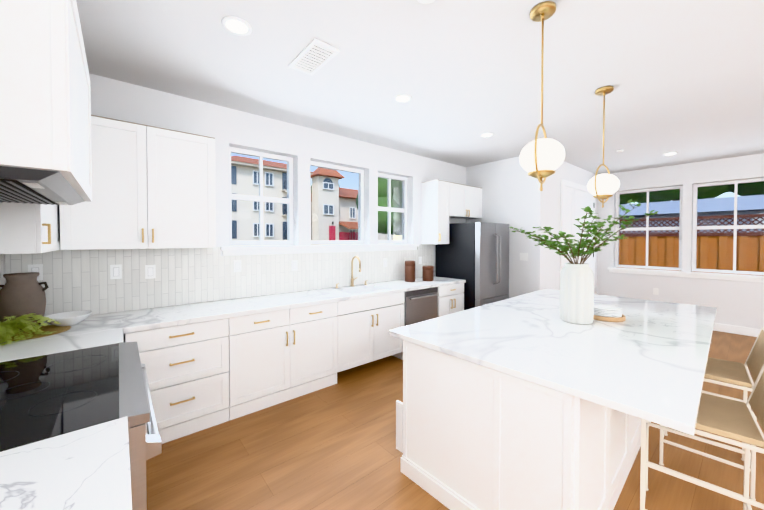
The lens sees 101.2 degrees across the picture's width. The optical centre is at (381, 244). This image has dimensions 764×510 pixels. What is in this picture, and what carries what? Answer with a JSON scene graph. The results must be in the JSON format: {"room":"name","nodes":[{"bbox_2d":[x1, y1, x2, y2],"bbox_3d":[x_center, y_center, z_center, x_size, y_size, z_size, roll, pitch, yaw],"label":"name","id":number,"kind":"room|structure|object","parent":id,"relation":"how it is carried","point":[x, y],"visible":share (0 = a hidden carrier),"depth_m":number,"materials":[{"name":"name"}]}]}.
{"room":"kitchen","nodes":[
{"label":"kitchen","id":0,"kind":"room"},
{"bbox_2d":[89,73,465,336],"bbox_3d":[-0.637,0.031,4.082,5.940,2.850,0.200,-1,1,-40],"label":"wall","id":1,"kind":"structure","parent":0,"point":[226,128],"depth_m":3.53,"materials":[{"name":"white paint"}]},
{"bbox_2d":[28,264,42,280],"bbox_3d":[-2.561,0.206,2.318,0.074,0.120,0.008,-1,1,-40],"label":"electrical outlet plate","id":2,"kind":"object","parent":1,"relation":"attached to","point":[35,267],"depth_m":2.32,"materials":[{"name":"white plastic"}]},
{"bbox_2d":[110,264,121,278],"bbox_3d":[-2.212,0.226,2.611,0.074,0.120,0.008,-1,1,-40],"label":"electrical outlet plate","id":3,"kind":"object","parent":1,"relation":"attached to","point":[116,271],"depth_m":2.61,"materials":[{"name":"white plastic"}]},
{"bbox_2d":[59,115,215,249],"bbox_3d":[-1.954,-0.457,2.594,0.976,0.976,0.366,-1,1,-40],"label":"upper cabinet","id":4,"kind":"object","parent":1,"relation":"attached to","point":[153,187],"visible":0.92,"depth_m":2.47,"materials":[{"name":"white paint"}]},
{"bbox_2d":[145,265,155,278],"bbox_3d":[-2.037,0.239,2.758,0.074,0.120,0.008,-1,1,-40],"label":"electrical outlet plate","id":5,"kind":"object","parent":1,"relation":"attached to","point":[150,270],"depth_m":2.76,"materials":[{"name":"white plastic"}]},
{"bbox_2d":[5,244,432,315],"bbox_3d":[-0.915,0.280,3.713,4.606,0.533,0.010,-1,1,-40],"label":"tile backsplash","id":6,"kind":"structure","parent":1,"relation":"attached to","point":[78,280],"depth_m":2.93,"materials":[{"name":"white tile"}]},
{"bbox_2d":[233,260,240,271],"bbox_3d":[-1.485,0.221,3.222,0.074,0.120,0.008,-1,1,-40],"label":"electrical outlet plate","id":7,"kind":"object","parent":1,"relation":"attached to","point":[236,263],"depth_m":3.22,"materials":[{"name":"white plastic"}]},
{"bbox_2d":[229,147,292,244],"bbox_3d":[-1.365,-0.515,3.540,0.736,1.036,0.070,-1,1,-40],"label":"window","id":8,"kind":"structure","parent":1,"relation":"in","point":[261,199],"depth_m":3.53,"materials":[{"name":"white paint"}]},
{"bbox_2d":[291,260,297,270],"bbox_3d":[-1.011,0.242,3.620,0.074,0.120,0.008,-1,1,-40],"label":"electrical outlet plate","id":9,"kind":"object","parent":1,"relation":"attached to","point":[294,263],"depth_m":3.62,"materials":[{"name":"white plastic"}]},
{"bbox_2d":[220,244,418,255],"bbox_3d":[-0.557,0.049,4.072,2.830,0.095,0.170,-1,1,-40],"label":"sill","id":10,"kind":"structure","parent":1,"relation":"attached to","point":[259,250],"depth_m":3.71,"materials":[{"name":"white paint"}]},
{"bbox_2d":[310,161,363,243],"bbox_3d":[-0.619,-0.526,4.167,0.886,1.036,0.070,-1,1,-40],"label":"window","id":11,"kind":"structure","parent":1,"relation":"in","point":[360,197],"depth_m":4.32,"materials":[{"name":"white paint"}]},
{"bbox_2d":[383,258,386,266],"bbox_3d":[0.046,0.259,4.508,0.074,0.120,0.008,-1,1,-40],"label":"electrical outlet plate","id":12,"kind":"object","parent":1,"relation":"attached to","point":[385,259],"depth_m":4.51,"materials":[{"name":"white plastic"}]},
{"bbox_2d":[378,173,406,243],"bbox_3d":[0.109,-0.536,4.778,0.706,1.036,0.070,-1,1,-40],"label":"window","id":13,"kind":"structure","parent":1,"relation":"in","point":[401,183],"depth_m":4.86,"materials":[{"name":"white paint"}]},
{"bbox_2d":[421,180,449,243],"bbox_3d":[0.853,-0.497,4.952,0.289,0.976,0.366,-1,1,-40],"label":"upper cabinet","id":14,"kind":"object","parent":1,"relation":"attached to","point":[434,211],"visible":1,"depth_m":4.85,"materials":[{"name":"white paint"}]},
{"bbox_2d":[449,182,481,218],"bbox_3d":[1.316,-0.726,5.337,0.906,0.531,0.366,-1,1,-40],"label":"upper cabinet","id":15,"kind":"object","parent":1,"relation":"attached to","point":[465,201],"visible":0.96,"depth_m":5.20,"materials":[{"name":"white paint"}]},
{"bbox_2d":[76,0,763,174],"bbox_3d":[2.716,-1.392,2.173,8.650,0.060,7.400,-1,1,-40],"label":"ceiling","id":16,"kind":"structure","parent":0,"point":[684,79],"depth_m":2.45,"materials":[{"name":"white paint"}]},
{"bbox_2d":[222,16,251,35],"bbox_3d":[-0.899,-1.353,1.945,0.170,0.007,0.170,-1,1,-40],"label":"recessed light","id":17,"kind":"object","parent":16,"relation":"in","point":[236,25],"visible":1,"depth_m":1.94,"materials":[{"name":"white paint"}]},
{"bbox_2d":[288,38,339,75],"bbox_3d":[-0.504,-1.357,2.290,0.200,0.012,0.420,-1,1,-40],"label":"ceiling vent","id":18,"kind":"object","parent":16,"relation":"in","point":[314,56],"visible":1,"depth_m":2.26,"materials":[{"name":"white metal"}]},
{"bbox_2d":[394,94,411,102],"bbox_3d":[0.195,-1.370,2.942,0.170,0.007,0.170,-1,1,-40],"label":"recessed light","id":19,"kind":"object","parent":16,"relation":"in","point":[402,98],"visible":1,"depth_m":2.93,"materials":[{"name":"white paint"}]},
{"bbox_2d":[417,0,434,3],"bbox_3d":[0.241,-1.338,1.675,0.129,0.029,0.129,1,1,44],"label":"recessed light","id":20,"kind":"object","parent":16,"relation":"attached to","point":[425,1],"depth_m":1.71,"materials":[{"name":"white plastic"}]},
{"bbox_2d":[480,132,493,136],"bbox_3d":[1.324,-1.388,3.969,0.170,0.007,0.170,-1,1,-40],"label":"recessed light","id":21,"kind":"object","parent":16,"relation":"in","point":[488,134],"visible":0.98,"depth_m":3.94,"materials":[{"name":"white paint"}]},
{"bbox_2d":[519,1,564,190],"bbox_3d":[0.927,-0.832,1.816,0.273,1.043,0.236,-1,1,-40],"label":"pendant light","id":22,"kind":"object","parent":16,"relation":"hanging from","point":[539,159],"visible":1,"depth_m":1.76,"materials":[{"name":"white glass"}]},
{"bbox_2d":[587,86,619,207],"bbox_3d":[1.962,-0.848,2.776,0.273,1.043,0.236,-1,1,-40],"label":"pendant light","id":23,"kind":"object","parent":16,"relation":"hanging from","point":[603,186],"visible":1,"depth_m":2.73,"materials":[{"name":"white glass"}]},
{"bbox_2d":[663,152,677,155],"bbox_3d":[4.457,-1.403,4.850,0.170,0.007,0.170,-1,1,-40],"label":"recessed light","id":24,"kind":"object","parent":16,"relation":"in","point":[671,153],"visible":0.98,"depth_m":4.82,"materials":[{"name":"white paint"}]},
{"bbox_2d":[146,331,763,509],"bbox_3d":[2.716,1.518,2.222,8.650,0.060,7.400,-1,1,-40],"label":"floor","id":25,"kind":"structure","parent":0,"point":[332,447],"depth_m":2.14,"materials":[{"name":"brown wood"}]},
{"bbox_2d":[0,342,161,509],"bbox_3d":[-1.414,1.046,1.315,0.729,0.914,1.022,-1,1,-40],"label":"range","id":26,"kind":"object","parent":25,"relation":"on","point":[42,397],"visible":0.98,"depth_m":1.22,"materials":[{"name":"glass"}]},
{"bbox_2d":[124,318,228,443],"bbox_3d":[-1.722,1.044,2.630,0.667,0.873,0.649,-1,1,-40],"label":"base cabinet","id":27,"kind":"object","parent":25,"relation":"on","point":[187,368],"visible":0.73,"depth_m":2.43,"materials":[{"name":"white paint"}]},
{"bbox_2d":[228,302,337,419],"bbox_3d":[-1.058,1.035,3.187,1.055,0.873,0.649,-1,1,-40],"label":"base cabinet","id":28,"kind":"object","parent":25,"relation":"on","point":[277,357],"visible":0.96,"depth_m":2.91,"materials":[{"name":"white paint"}]},
{"bbox_2d":[0,276,465,361],"bbox_3d":[-0.594,0.655,3.332,4.623,0.202,1.017,-1,1,-40],"label":"countertop","id":29,"kind":"structure","parent":28,"relation":"on","point":[90,331],"depth_m":2.56,"materials":[{"name":"stone"}]},
{"bbox_2d":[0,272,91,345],"bbox_3d":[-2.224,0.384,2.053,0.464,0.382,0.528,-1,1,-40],"label":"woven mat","id":30,"kind":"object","parent":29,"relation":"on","point":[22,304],"visible":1,"depth_m":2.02,"materials":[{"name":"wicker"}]},
{"bbox_2d":[44,311,91,326],"bbox_3d":[-2.232,0.534,2.229,0.252,0.075,0.252,-1,1,-40],"label":"bowl","id":31,"kind":"object","parent":30,"relation":"on","point":[67,319],"depth_m":2.21,"materials":[{"name":"ceramic"}]},
{"bbox_2d":[335,256,367,287],"bbox_3d":[-0.348,0.343,3.999,0.486,0.396,0.212,-1,1,-40],"label":"faucet","id":32,"kind":"object","parent":29,"relation":"on","point":[352,278],"visible":1,"depth_m":4.05,"materials":[{"name":"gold metal"}]},
{"bbox_2d":[405,260,414,281],"bbox_3d":[0.406,0.382,4.541,0.154,0.300,0.154,-1,1,-40],"label":"canister","id":33,"kind":"object","parent":29,"relation":"on","point":[409,270],"visible":1,"depth_m":4.47,"materials":[{"name":"brown wood"}]},
{"bbox_2d":[422,265,433,280],"bbox_3d":[0.680,0.420,4.635,0.166,0.220,0.166,-1,1,-40],"label":"canister","id":34,"kind":"object","parent":29,"relation":"on","point":[427,272],"visible":1,"depth_m":4.57,"materials":[{"name":"brown wood"}]},
{"bbox_2d":[338,292,403,371],"bbox_3d":[-0.281,1.026,3.840,0.965,0.868,0.649,-1,1,-40],"label":"base cabinet","id":35,"kind":"object","parent":25,"relation":"on","point":[366,325],"visible":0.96,"depth_m":3.57,"materials":[{"name":"white paint"}]},
{"bbox_2d":[392,287,438,359],"bbox_3d":[0.354,1.015,4.358,0.666,0.873,0.673,-1,1,-40],"label":"dishwasher","id":36,"kind":"object","parent":25,"relation":"on","point":[420,305],"visible":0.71,"depth_m":4.10,"materials":[{"name":"grey metal"}]},
{"bbox_2d":[438,283,463,316],"bbox_3d":[0.829,1.008,4.772,0.585,0.873,0.649,-1,1,-40],"label":"base cabinet","id":37,"kind":"object","parent":25,"relation":"on","point":[450,299],"visible":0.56,"depth_m":4.52,"materials":[{"name":"white paint"}]},
{"bbox_2d":[436,222,508,309],"bbox_3d":[1.500,0.551,5.127,0.835,1.775,0.904,-1,1,-40],"label":"refrigerator","id":38,"kind":"object","parent":25,"relation":"on","point":[475,255],"visible":0.73,"depth_m":4.77,"materials":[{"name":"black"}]},
{"bbox_2d":[396,340,650,509],"bbox_3d":[1.429,1.046,2.541,2.632,0.873,1.123,-1,1,-40],"label":"kitchen island","id":39,"kind":"object","parent":25,"relation":"on","point":[471,436],"visible":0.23,"depth_m":1.62,"materials":[{"name":"white paint"}]},
{"bbox_2d":[389,289,716,434],"bbox_3d":[1.520,0.589,2.454,2.709,0.040,1.547,-1,1,-40],"label":"island countertop","id":40,"kind":"structure","parent":39,"relation":"on","point":[647,360],"depth_m":1.77,"materials":[{"name":"stone"}]},
{"bbox_2d":[510,199,658,324],"bbox_3d":[1.494,0.123,2.346,0.853,0.894,0.890,-1,1,-40],"label":"vase","id":41,"kind":"object","parent":40,"relation":"on","point":[576,292],"visible":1,"depth_m":2.24,"materials":[{"name":"ceramic"}]},
{"bbox_2d":[593,303,625,321],"bbox_3d":[1.724,0.523,2.430,0.260,0.090,0.260,-1,1,-40],"label":"plate stack","id":42,"kind":"object","parent":40,"relation":"on","point":[607,313],"visible":0.9,"depth_m":2.36,"materials":[{"name":"ceramic"}]},
{"bbox_2d":[640,367,763,509],"bbox_3d":[1.631,1.031,1.577,0.496,0.935,0.477,1,1,42],"label":"stool","id":43,"kind":"object","parent":25,"relation":"on","point":[728,418],"visible":0.73,"depth_m":1.53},
{"bbox_2d":[659,328,763,500],"bbox_3d":[2.215,1.022,2.107,0.496,0.935,0.477,1,1,45],"label":"stool","id":44,"kind":"object","parent":25,"relation":"on","point":[731,372],"visible":0.56,"depth_m":1.98,"materials":[{"name":"beige wood"}]},
{"bbox_3d":[-0.970,1.077,0.698,0.649,0.873,0.480,-1,1,-40],"label":"base cabinet","id":45,"kind":"object","parent":25,"relation":"on","visible":0},
{"bbox_2d":[0,416,131,509],"bbox_3d":[-0.971,0.619,0.689,0.648,0.040,0.488,-1,1,-40],"label":"countertop","id":46,"kind":"structure","parent":45,"relation":"on","point":[87,468],"depth_m":0.82,"materials":[{"name":"stone"}]},
{"bbox_2d":[466,156,545,297],"bbox_3d":[2.052,0.009,5.342,0.200,2.850,1.330,-1,1,-40],"label":"wall","id":47,"kind":"structure","parent":0,"point":[513,195],"depth_m":5.04,"materials":[{"name":"white paint"}]},
{"bbox_2d":[520,253,527,260],"bbox_3d":[2.242,0.191,4.956,0.006,0.120,0.130,-1,1,-40],"label":"electrical outlet plate","id":48,"kind":"object","parent":47,"relation":"attached to","point":[523,256],"depth_m":4.95,"materials":[{"name":"white plastic"}]},
{"bbox_2d":[545,161,597,293],"bbox_3d":[3.453,0.002,5.781,2.510,2.850,0.200,-1,1,-40],"label":"wall","id":49,"kind":"structure","parent":0,"point":[564,170],"depth_m":5.16,"materials":[{"name":"white paint"}]},
{"bbox_2d":[560,179,594,283],"bbox_3d":[3.636,0.162,5.784,1.670,2.530,0.030,-1,1,-40],"label":"door frame","id":50,"kind":"structure","parent":49,"relation":"attached to","point":[570,184],"depth_m":5.29,"materials":[{"name":"white paint"}]},
{"bbox_2d":[564,186,593,270],"bbox_3d":[3.666,0.209,5.757,1.468,2.410,0.108,-1,1,-40],"label":"pantry door","id":51,"kind":"structure","parent":49,"relation":"in","point":[584,199],"depth_m":5.67,"materials":[{"name":"white paint"}]},
{"bbox_2d":[597,153,763,328],"bbox_3d":[6.378,0.025,4.405,0.200,2.850,6.070,-1,1,-40],"label":"wall","id":52,"kind":"structure","parent":0,"point":[737,303],"depth_m":5.48,"materials":[{"name":"white paint"}]},
{"bbox_2d":[615,186,682,270],"bbox_3d":[5.096,-0.302,6.020,0.070,1.526,0.996,-1,1,-40],"label":"window","id":53,"kind":"structure","parent":52,"relation":"in","point":[647,228],"depth_m":6.00,"materials":[{"name":"white paint"}]},
{"bbox_2d":[653,288,658,294],"bbox_3d":[5.075,0.866,5.810,0.006,0.120,0.075,-1,1,-40],"label":"electrical outlet plate","id":54,"kind":"object","parent":52,"relation":"attached to","point":[655,290],"depth_m":5.80,"materials":[{"name":"white plastic"}]},
{"bbox_2d":[608,267,763,282],"bbox_3d":[6.265,0.542,4.456,0.170,0.095,5.080,-1,1,-40],"label":"sill","id":55,"kind":"structure","parent":52,"relation":"attached to","point":[738,277],"depth_m":5.42,"materials":[{"name":"white paint"}]},
{"bbox_2d":[692,178,763,274],"bbox_3d":[5.816,-0.288,5.162,0.070,1.526,0.996,-1,1,-40],"label":"window","id":56,"kind":"structure","parent":52,"relation":"in","point":[735,226],"depth_m":5.22,"materials":[{"name":"white paint"}]},
{"bbox_2d":[713,323,760,336],"bbox_3d":[6.280,1.386,4.371,0.022,0.130,5.628,-1,1,-40],"label":"baseboard","id":57,"kind":"structure","parent":52,"relation":"attached to","point":[740,330],"depth_m":5.04,"materials":[{"name":"white paint"}]},
{"bbox_3d":[-0.455,0.111,-0.596,0.200,2.850,7.200,-1,1,-40],"label":"wall","id":58,"kind":"structure","parent":0,"visible":0},
{"bbox_2d":[0,254,4,289],"bbox_3d":[-1.865,0.179,1.250,0.010,0.819,2.558,-1,1,-40],"label":"tile backsplash","id":59,"kind":"structure","parent":58,"relation":"attached to","point":[2,268],"depth_m":2.18,"materials":[{"name":"white tile"}]},
{"bbox_2d":[0,202,59,253],"bbox_3d":[-2.240,-0.446,1.949,0.347,0.976,0.984,-1,1,-40],"label":"upper cabinet","id":60,"kind":"object","parent":58,"relation":"attached to","point":[29,228],"visible":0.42,"depth_m":1.64,"materials":[{"name":"white paint"}]},
{"bbox_2d":[0,0,91,204],"bbox_3d":[-1.512,-0.562,1.221,0.507,0.726,1.054,-1,1,-40],"label":"range hood","id":61,"kind":"object","parent":58,"relation":"attached to","point":[45,129],"visible":1,"depth_m":0.96,"materials":[{"name":"white paint"}]},
{"label":"outside","id":62,"kind":"structure","parent":0,"visible":0},
{"bbox_3d":[-0.856,1.376,23.383,150.000,0.300,150.000,-1,1,-40],"label":"ground","id":63,"kind":"structure","parent":62,"visible":0},
{"bbox_2d":[230,155,344,245],"bbox_3d":[-14.123,-4.658,38.454,13.200,11.250,14.900,-1,1,-40],"label":"building","id":64,"kind":"structure","parent":63,"relation":"on","point":[273,169],"depth_m":33.82,"materials":[{"name":"white paint"}]},
{"bbox_2d":[311,187,393,244],"bbox_3d":[-3.623,-3.463,43.116,9.750,8.700,11.100,-1,1,-40],"label":"annex","id":65,"kind":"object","parent":63,"relation":"on","point":[350,222],"depth_m":38.80,"materials":[{"name":"beige paint"}]},
{"bbox_2d":[356,195,403,243],"bbox_3d":[2.454,-3.684,28.603,8.460,9.638,8.978,-1,1,-40],"label":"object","id":66,"kind":"object","parent":63,"relation":"on","point":[397,233],"depth_m":27.54,"materials":[{"name":"white"}]},
{"bbox_2d":[378,177,400,233],"bbox_3d":[1.516,-2.085,19.790,4.787,6.742,6.087,-1,1,-40],"label":"tree","id":67,"kind":"object","parent":63,"relation":"on","point":[381,221],"depth_m":18.83,"materials":[{"name":"green plant"}]},
{"bbox_2d":[620,185,728,203],"bbox_3d":[16.474,-4.532,17.712,9.142,11.707,8.764,-1,1,-40],"label":"tree","id":68,"kind":"object","parent":63,"relation":"on","point":[640,197],"depth_m":16.41,"materials":[{"name":"green plant"}]},
{"bbox_2d":[619,214,763,275],"bbox_3d":[9.834,0.460,4.746,0.100,2.170,20.265,-1,1,-40],"label":"fence","id":69,"kind":"object","parent":63,"relation":"on","point":[753,259],"depth_m":7.37,"materials":[{"name":"brown wood"}]},
{"bbox_2d":[619,195,763,233],"bbox_3d":[12.406,-0.032,7.724,3.600,3.050,17.600,-1,1,-40],"label":"shed","id":70,"kind":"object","parent":63,"relation":"on","point":[665,209],"depth_m":9.62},
{"bbox_2d":[728,181,763,195],"bbox_3d":[22.045,-4.955,14.398,9.986,12.666,9.682,-1,1,-40],"label":"tree","id":71,"kind":"object","parent":63,"relation":"on","point":[757,188],"depth_m":15.17,"materials":[{"name":"green plant"}]}
]}

